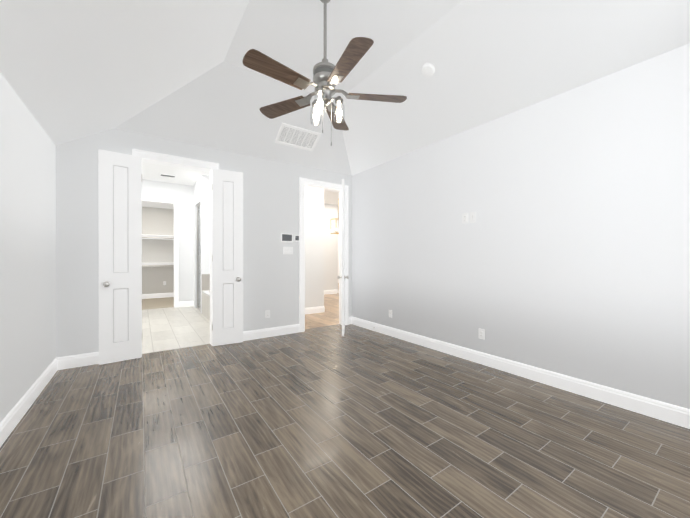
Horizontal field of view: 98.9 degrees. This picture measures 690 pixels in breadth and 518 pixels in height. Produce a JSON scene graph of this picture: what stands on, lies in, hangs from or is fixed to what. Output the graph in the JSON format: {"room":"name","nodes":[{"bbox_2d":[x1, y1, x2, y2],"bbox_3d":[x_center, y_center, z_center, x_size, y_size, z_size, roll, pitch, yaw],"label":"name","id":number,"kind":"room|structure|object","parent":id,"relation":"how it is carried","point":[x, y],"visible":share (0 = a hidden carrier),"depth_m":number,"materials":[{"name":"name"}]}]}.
{"room":"empty bedroom","nodes":[
{"label":"empty bedroom","id":0,"kind":"room"},
{"bbox_2d":[0,72,55,422],"bbox_3d":[-1.806,-0.603,1.177,0.120,3.620,5.060,0,0,-35],"label":"wall","id":1,"kind":"structure","parent":0,"point":[27,251],"depth_m":2.33,"materials":[{"name":"white paint"}]},
{"bbox_2d":[0,357,59,446],"bbox_3d":[-1.750,1.139,1.219,0.015,0.135,4.820,0,0,-35],"label":"baseboard","id":2,"kind":"structure","parent":1,"relation":"attached to","point":[8,424],"depth_m":2.32,"materials":[{"name":"white wood"}]},
{"bbox_2d":[142,297,173,309],"bbox_3d":[-5.006,1.232,8.241,2.905,0.100,2.330,0,0,-35],"label":"floor","id":3,"kind":"structure","parent":0,"point":[155,303],"depth_m":7.84,"materials":[{"name":"beige"}]},
{"bbox_2d":[142,207,173,293],"bbox_3d":[-5.541,-0.618,9.114,2.785,3.620,0.120,0,0,-35],"label":"wall","id":4,"kind":"structure","parent":0,"point":[157,221],"depth_m":8.94,"materials":[{"name":"white paint"}]},
{"bbox_2d":[142,234,173,266],"bbox_3d":[-5.414,-0.188,8.931,2.775,1.040,0.315,0,0,-35],"label":"shelf","id":5,"kind":"object","parent":4,"relation":"attached to","point":[165,237],"visible":0.29,"depth_m":8.81,"materials":[{"name":"white wood"}]},
{"bbox_2d":[142,293,173,298],"bbox_3d":[-5.503,1.113,9.062,2.785,0.135,0.015,0,0,-35],"label":"baseboard","id":6,"kind":"structure","parent":4,"relation":"attached to","point":[164,295],"depth_m":8.94,"materials":[{"name":"white wood"}]},
{"bbox_2d":[142,201,173,208],"bbox_3d":[-4.900,-1.586,8.187,2.785,0.080,2.130,0,0,-35],"label":"ceiling","id":7,"kind":"structure","parent":0,"point":[157,205],"depth_m":8.53,"materials":[{"name":"white paint"}]},
{"bbox_2d":[142,179,200,301],"bbox_3d":[-4.259,-0.615,7.264,2.785,3.620,0.120,0,0,-35],"label":"wall","id":8,"kind":"structure","parent":0,"point":[182,194],"depth_m":7.35,"materials":[{"name":"white paint"}]},
{"bbox_2d":[142,196,178,307],"bbox_3d":[-4.553,-0.129,7.062,0.980,2.650,0.176,0,0,-35],"label":"trim","id":9,"kind":"structure","parent":8,"relation":"attached to","point":[176,248],"depth_m":7.24,"materials":[{"name":"white wood"}]},
{"bbox_2d":[179,301,192,306],"bbox_3d":[-3.976,1.128,7.381,0.330,0.135,0.015,0,0,-35],"label":"baseboard","id":10,"kind":"structure","parent":8,"relation":"attached to","point":[186,303],"depth_m":7.38,"materials":[{"name":"white wood"}]},
{"bbox_2d":[200,208,200,303],"bbox_3d":[-3.429,-0.055,7.761,0.804,2.500,0.012,0,0,-35],"label":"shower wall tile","id":11,"kind":"structure","parent":8,"relation":"attached to","point":[200,208],"depth_m":7.56,"materials":[{"name":"grey tile"}]},
{"bbox_2d":[141,161,209,185],"bbox_3d":[-3.139,-1.891,5.647,2.785,0.080,3.810,0,0,-35],"label":"ceiling","id":12,"kind":"structure","parent":0,"point":[154,171],"depth_m":6.40,"materials":[{"name":"white paint"}]},
{"bbox_2d":[160,174,175,177],"bbox_3d":[-3.928,-1.847,6.543,0.300,0.013,0.160,0,0,-35],"label":"ceiling vent","id":13,"kind":"object","parent":12,"relation":"in","point":[167,175],"visible":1,"depth_m":6.51,"materials":[{"name":"white metal"}]},
{"bbox_2d":[193,175,206,312],"bbox_3d":[-3.462,-0.614,7.014,0.100,3.620,1.200,0,0,-35],"label":"wall","id":14,"kind":"structure","parent":0,"point":[201,190],"depth_m":6.68,"materials":[{"name":"white paint"}]},
{"bbox_2d":[56,129,351,357],"bbox_3d":[1.218,-0.613,6.280,10.905,3.620,0.120,0,0,-35],"label":"wall","id":15,"kind":"structure","parent":0,"point":[270,216],"depth_m":4.00,"materials":[{"name":"white paint"}]},
{"bbox_2d":[60,352,98,369],"bbox_3d":[-2.836,1.135,3.390,0.645,0.135,0.015,0,0,-35],"label":"baseboard","id":16,"kind":"structure","parent":15,"relation":"attached to","point":[66,362],"depth_m":3.29,"materials":[{"name":"white wood"}]},
{"bbox_2d":[99,150,141,364],"bbox_3d":[-2.607,-0.020,3.437,0.407,2.425,0.135,0,0,-35],"label":"bathroom door","id":17,"kind":"structure","parent":15,"relation":"in","point":[120,290],"depth_m":3.44,"materials":[{"name":"white wood"}]},
{"bbox_2d":[132,149,218,345],"bbox_3d":[-2.207,-0.063,3.906,0.980,2.530,0.176,0,0,-35],"label":"door frame","id":18,"kind":"structure","parent":15,"relation":"attached to","point":[164,159],"depth_m":3.96,"materials":[{"name":"white wood"}]},
{"bbox_2d":[212,169,242,345],"bbox_3d":[-1.627,-0.021,4.117,0.407,2.425,0.135,0,0,-35],"label":"bathroom door","id":19,"kind":"structure","parent":15,"relation":"in","point":[227,257],"depth_m":4.13,"materials":[{"name":"white wood"}]},
{"bbox_2d":[265,310,269,317],"bbox_3d":[-1.187,0.846,4.536,0.070,0.115,0.010,0,0,-35],"label":"electrical outlet","id":20,"kind":"object","parent":15,"relation":"attached to","point":[267,313],"visible":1,"depth_m":4.53,"materials":[{"name":"white plastic"}]},
{"bbox_2d":[243,324,299,340],"bbox_3d":[-1.256,1.133,4.485,1.240,0.135,0.015,0,0,-35],"label":"baseboard","id":21,"kind":"structure","parent":15,"relation":"attached to","point":[282,330],"depth_m":4.55,"materials":[{"name":"white wood"}]},
{"bbox_2d":[281,233,292,241],"bbox_3d":[-0.928,-0.335,4.704,0.190,0.135,0.026,0,0,-35],"label":"thermostat","id":22,"kind":"object","parent":15,"relation":"attached to","point":[286,237],"visible":0.96,"depth_m":4.69,"materials":[{"name":"white plastic"}]},
{"bbox_2d":[283,247,292,253],"bbox_3d":[-0.912,-0.135,4.724,0.162,0.115,0.011,0,0,-35],"label":"light switch","id":23,"kind":"object","parent":15,"relation":"attached to","point":[287,250],"visible":1,"depth_m":4.72,"materials":[{"name":"white plastic"}]},
{"bbox_2d":[294,235,298,241],"bbox_3d":[-0.784,-0.335,4.806,0.085,0.105,0.022,0,0,-35],"label":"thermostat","id":24,"kind":"object","parent":15,"relation":"attached to","point":[296,238],"visible":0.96,"depth_m":4.79,"materials":[{"name":"white plastic"}]},
{"bbox_2d":[299,178,347,331],"bbox_3d":[-0.386,-0.066,5.168,0.970,2.530,0.176,0,0,-35],"label":"door frame","id":25,"kind":"structure","parent":15,"relation":"attached to","point":[305,182],"depth_m":5.02,"materials":[{"name":"white wood"}]},
{"bbox_2d":[337,179,348,335],"bbox_3d":[-0.034,-0.020,4.920,0.509,2.420,0.655,0,0,-35],"label":"hall door","id":26,"kind":"structure","parent":15,"relation":"in","point":[342,277],"depth_m":4.54,"materials":[{"name":"white wood"}]},
{"bbox_2d":[207,176,209,273],"bbox_3d":[-2.758,-0.614,6.833,0.810,3.620,0.100,0,0,-35],"label":"wall","id":27,"kind":"structure","parent":0,"point":[208,177],"depth_m":6.58,"materials":[{"name":"white paint"}]},
{"bbox_2d":[202,274,209,290],"bbox_3d":[-2.774,0.516,6.756,0.926,0.360,0.012,0,0,-35],"label":"shower wall tile","id":28,"kind":"structure","parent":27,"relation":"attached to","point":[205,281],"depth_m":6.53,"materials":[{"name":"beige tile"}]},
{"bbox_2d":[197,203,200,310],"bbox_3d":[-3.412,-0.049,6.910,0.068,2.490,0.760,0,0,-35],"label":"shower glass door","id":29,"kind":"structure","parent":28,"relation":"attached to","point":[199,251],"depth_m":7.09,"materials":[{"name":"glass"}]},
{"bbox_2d":[305,187,323,307],"bbox_3d":[-1.868,-0.615,7.462,1.370,3.620,2.920,0,0,-35],"label":"wall","id":30,"kind":"structure","parent":0,"point":[314,247],"depth_m":6.51,"materials":[{"name":"white paint"}]},
{"bbox_2d":[305,306,324,313],"bbox_3d":[-0.995,1.130,6.285,1.260,0.135,0.015,0,0,-35],"label":"baseboard","id":31,"kind":"structure","parent":30,"relation":"attached to","point":[320,309],"depth_m":6.51,"materials":[{"name":"white wood"}]},
{"bbox_2d":[324,204,336,289],"bbox_3d":[-1.207,-0.619,9.624,2.180,3.620,0.120,0,0,-35],"label":"wall","id":32,"kind":"structure","parent":0,"point":[330,258],"depth_m":10.05,"materials":[{"name":"white paint"}]},
{"bbox_2d":[324,290,336,294],"bbox_3d":[-1.161,1.124,9.578,2.160,0.135,0.015,0,0,-35],"label":"baseboard","id":33,"kind":"structure","parent":32,"relation":"attached to","point":[325,291],"depth_m":10.03,"materials":[{"name":"white wood"}]},
{"bbox_2d":[324,190,338,220],"bbox_3d":[0.230,-1.900,10.235,7.780,0.080,7.510,0,0,-35],"label":"ceiling","id":34,"kind":"structure","parent":0,"point":[331,197],"depth_m":9.06,"materials":[{"name":"white paint"}]},
{"bbox_2d":[330,218,338,233],"bbox_3d":[0.059,-1.319,9.271,1.016,1.078,0.316,0,0,-35],"label":"chandelier","id":35,"kind":"object","parent":34,"relation":"hanging from","point":[330,226],"visible":0.29,"depth_m":9.11,"materials":[{"name":"gold metal"}]},
{"bbox_2d":[337,206,337,292],"bbox_3d":[-1.253,-0.623,11.709,0.120,3.620,3.360,0,0,-35],"label":"wall","id":36,"kind":"structure","parent":0,"point":[337,247],"depth_m":10.35,"materials":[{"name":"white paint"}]},
{"bbox_2d":[338,231,338,282],"bbox_3d":[0.046,-0.084,14.663,1.000,2.530,0.028,0,0,-35],"label":"door frame","id":37,"kind":"structure","parent":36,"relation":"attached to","point":[338,255],"depth_m":14.40,"materials":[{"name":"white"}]},
{"bbox_2d":[0,283,689,517],"bbox_3d":[0.144,1.244,7.832,10.905,0.100,13.770,0,0,-35],"label":"floor","id":38,"kind":"structure","parent":0,"point":[331,421],"depth_m":1.97,"materials":[{"name":"brown tile"}]},
{"bbox_2d":[201,290,209,319],"bbox_3d":[-2.164,0.948,5.863,0.933,0.500,2.148,0,0,-35],"label":"bathtub","id":39,"kind":"object","parent":38,"relation":"on","point":[206,303],"visible":0.15,"depth_m":6.11,"materials":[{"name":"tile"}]},
{"bbox_2d":[0,0,689,174],"bbox_3d":[-0.132,-1.714,2.336,4.005,0.978,4.848,0,0,-35],"label":"ceiling","id":40,"kind":"structure","parent":0,"point":[175,70],"depth_m":2.74,"materials":[{"name":"white paint"}]},
{"bbox_2d":[275,123,320,150],"bbox_3d":[-0.691,-1.791,4.372,0.620,0.184,0.287,0,0,-35],"label":"ceiling vent","id":41,"kind":"object","parent":40,"relation":"in","point":[296,137],"visible":1,"depth_m":4.36,"materials":[{"name":"white metal"}]},
{"bbox_2d":[243,0,406,145],"bbox_3d":[-0.169,-1.525,2.320,1.265,1.260,1.270,0,0,-35],"label":"fan","id":42,"kind":"object","parent":40,"relation":"hanging from","point":[328,77],"visible":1,"depth_m":2.27,"materials":[{"name":"brown wood"}]},
{"bbox_2d":[422,63,434,76],"bbox_3d":[0.872,-1.976,3.093,0.125,0.094,0.136,0,0,-35],"label":"smoke detector","id":43,"kind":"object","parent":40,"relation":"attached to","point":[428,69],"visible":0.98,"depth_m":3.07,"materials":[{"name":"white plastic"}]},
{"bbox_2d":[352,43,689,408],"bbox_3d":[1.585,-0.607,3.456,0.120,3.620,4.940,0,0,-35],"label":"wall","id":44,"kind":"structure","parent":0,"point":[567,252],"depth_m":2.77,"materials":[{"name":"white paint"}]},
{"bbox_2d":[463,213,467,222],"bbox_3d":[1.444,-0.488,3.546,0.010,0.115,0.070,0,0,-35],"label":"outlet","id":45,"kind":"object","parent":44,"relation":"attached to","point":[465,218],"visible":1,"depth_m":3.54,"materials":[{"name":"white plastic"}]},
{"bbox_2d":[470,212,475,222],"bbox_3d":[1.501,-0.487,3.464,0.010,0.115,0.070,0,0,-35],"label":"outlet","id":46,"kind":"object","parent":44,"relation":"attached to","point":[473,217],"visible":1,"depth_m":3.46,"materials":[{"name":"white plastic"}]},
{"bbox_2d":[479,328,484,339],"bbox_3d":[1.562,0.858,3.378,0.010,0.115,0.070,0,0,-35],"label":"electrical outlet","id":47,"kind":"object","parent":44,"relation":"attached to","point":[481,333],"visible":1,"depth_m":3.37,"materials":[{"name":"white plastic"}]},
{"bbox_2d":[348,317,689,428],"bbox_3d":[1.487,1.135,3.464,0.035,0.135,4.820,0,0,-35],"label":"baseboard","id":48,"kind":"structure","parent":44,"relation":"attached to","point":[667,412],"depth_m":2.77,"materials":[{"name":"white wood"}]}
]}

